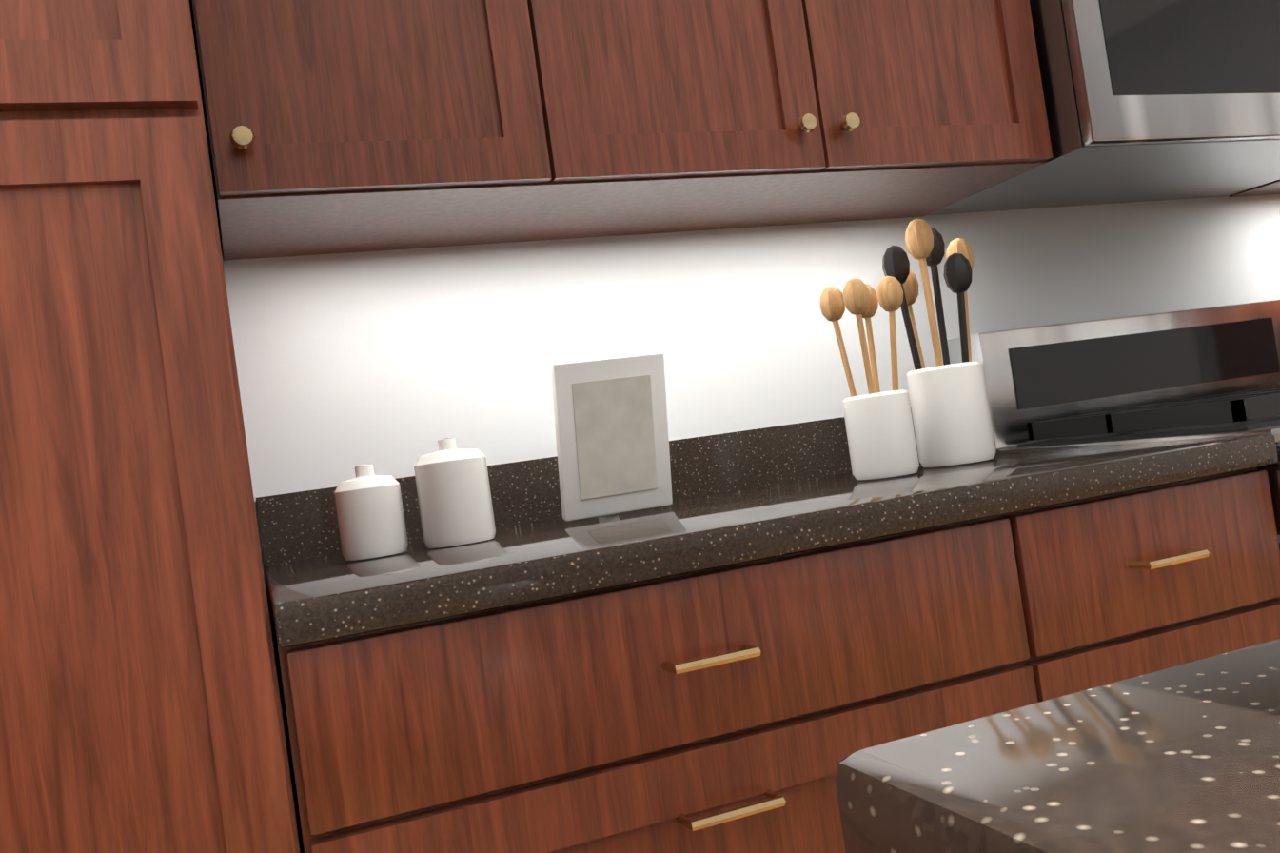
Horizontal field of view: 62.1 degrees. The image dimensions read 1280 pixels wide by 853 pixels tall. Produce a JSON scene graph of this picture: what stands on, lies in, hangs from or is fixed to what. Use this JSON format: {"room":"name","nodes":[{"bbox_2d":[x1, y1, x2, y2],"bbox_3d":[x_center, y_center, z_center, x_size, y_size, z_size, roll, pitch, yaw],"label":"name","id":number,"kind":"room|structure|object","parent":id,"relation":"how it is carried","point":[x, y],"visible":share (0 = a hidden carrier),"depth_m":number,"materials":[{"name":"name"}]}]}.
{"room":"kitchen","nodes":[
{"label":"kitchen","id":0,"kind":"room"},
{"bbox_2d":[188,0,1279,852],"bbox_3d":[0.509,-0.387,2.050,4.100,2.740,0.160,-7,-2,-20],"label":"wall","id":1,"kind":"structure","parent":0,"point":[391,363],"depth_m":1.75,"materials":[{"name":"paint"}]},
{"bbox_2d":[190,0,551,260],"bbox_3d":[-0.421,-0.756,1.461,0.407,0.959,0.378,-7,-2,-20],"label":"upper cabinet","id":2,"kind":"object","parent":1,"relation":"attached to","point":[346,126],"depth_m":1.32,"materials":[{"name":"brown wood"}]},
{"bbox_2d":[256,408,919,564],"bbox_3d":[0.555,0.008,1.948,2.374,0.100,0.020,-7,-2,-20],"label":"backsplash","id":3,"kind":"structure","parent":1,"relation":"attached to","point":[294,525],"depth_m":1.68,"materials":[{"name":"black stone"}]},
{"bbox_2d":[498,0,1052,242],"bbox_3d":[0.160,-0.832,1.679,0.843,0.959,0.378,-7,-2,-20],"label":"upper cabinet","id":4,"kind":"object","parent":1,"relation":"attached to","point":[661,116],"depth_m":1.52,"materials":[{"name":"brown wood"}]},
{"bbox_2d":[926,0,1279,215],"bbox_3d":[0.937,-0.674,1.899,0.760,0.438,0.472,-7,-2,-20],"label":"microwave","id":5,"kind":"object","parent":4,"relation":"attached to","point":[1152,100],"visible":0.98,"depth_m":1.67,"materials":[{"name":"silver metal"}]},
{"bbox_2d":[1229,179,1279,196],"bbox_3d":[1.419,-0.974,2.164,0.378,0.915,0.348,-7,-2,-20],"label":"upper cabinet","id":6,"kind":"object","parent":1,"relation":"attached to","point":[1272,187],"depth_m":2.22,"materials":[{"name":"brown wood"}]},
{"bbox_3d":[1.096,0.899,-0.546,7.530,0.100,10.360,-7,-2,-20],"label":"floor","id":7,"kind":"structure","parent":0,"visible":0},
{"bbox_2d":[0,0,299,852],"bbox_3d":[-0.757,-0.124,1.118,0.723,2.525,0.698,-7,-2,-20],"label":"pantry","id":8,"kind":"object","parent":7,"relation":"on","point":[139,702],"visible":1,"depth_m":0.92,"materials":[{"name":"brown wood"}]},
{"bbox_2d":[270,518,1040,852],"bbox_3d":[0.006,0.606,1.372,0.808,0.880,0.638,-7,-2,-20],"label":"base cabinet","id":9,"kind":"object","parent":7,"relation":"on","point":[747,640],"depth_m":1.06,"materials":[{"name":"brown wood"}]},
{"bbox_2d":[264,433,1278,655],"bbox_3d":[0.136,0.125,1.449,1.220,0.040,0.653,-7,-2,-20],"label":"countertop","id":10,"kind":"structure","parent":9,"relation":"on","point":[332,599],"depth_m":1.16,"materials":[{"name":"black stone"}]},
{"bbox_2d":[334,464,408,560],"bbox_3d":[-0.357,0.110,1.407,0.084,0.122,0.086,-7,-2,-20],"label":"canister","id":11,"kind":"object","parent":10,"relation":"on","point":[369,509],"depth_m":1.37,"materials":[{"name":"white ceramic"}]},
{"bbox_2d":[413,437,495,548],"bbox_3d":[-0.250,0.086,1.428,0.094,0.142,0.096,-7,-2,-20],"label":"canister","id":12,"kind":"object","parent":10,"relation":"on","point":[454,494],"depth_m":1.39,"materials":[{"name":"white ceramic"}]},
{"bbox_2d":[550,352,672,520],"bbox_3d":[-0.050,0.017,1.587,0.170,0.230,0.127,-7,-2,-20],"label":"photo frame","id":13,"kind":"object","parent":10,"relation":"on","point":[611,425],"visible":1,"depth_m":1.54,"materials":[{"name":"white paint"}]},
{"bbox_2d":[819,275,919,479],"bbox_3d":[0.351,-0.073,1.605,0.103,0.298,0.099,-7,-2,-28],"label":"utensil crock","id":14,"kind":"object","parent":10,"relation":"on","point":[880,434],"visible":1,"depth_m":1.57,"materials":[{"name":"white ceramic"}]},
{"bbox_2d":[882,218,996,467],"bbox_3d":[0.480,-0.134,1.699,0.151,0.388,0.140,-7,-2,-20],"label":"utensil crock","id":15,"kind":"object","parent":10,"relation":"on","point":[951,414],"visible":0.98,"depth_m":1.65,"materials":[{"name":"white ceramic"}]},
{"bbox_2d":[834,638,1279,852],"bbox_3d":[0.618,0.461,-0.137,0.673,0.920,1.130,-7,-2,-20],"label":"kitchen island","id":16,"kind":"object","parent":7,"relation":"on","point":[1184,758],"visible":1,"depth_m":0.25,"materials":[{"name":"black stone"}]},
{"bbox_2d":[946,298,1279,601],"bbox_3d":[1.120,0.331,1.760,0.766,1.135,0.709,-7,-2,-20],"label":"range","id":17,"kind":"object","parent":7,"relation":"on","point":[1204,372],"visible":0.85,"depth_m":1.94,"materials":[{"name":"silver metal"}]},
{"bbox_2d":[1009,469,1279,701],"bbox_3d":[0.573,0.532,1.585,0.412,0.880,0.638,-7,-2,-20],"label":"base cabinet","id":18,"kind":"object","parent":7,"relation":"on","point":[1118,588],"depth_m":1.29,"materials":[{"name":"brown wood"}]}
]}

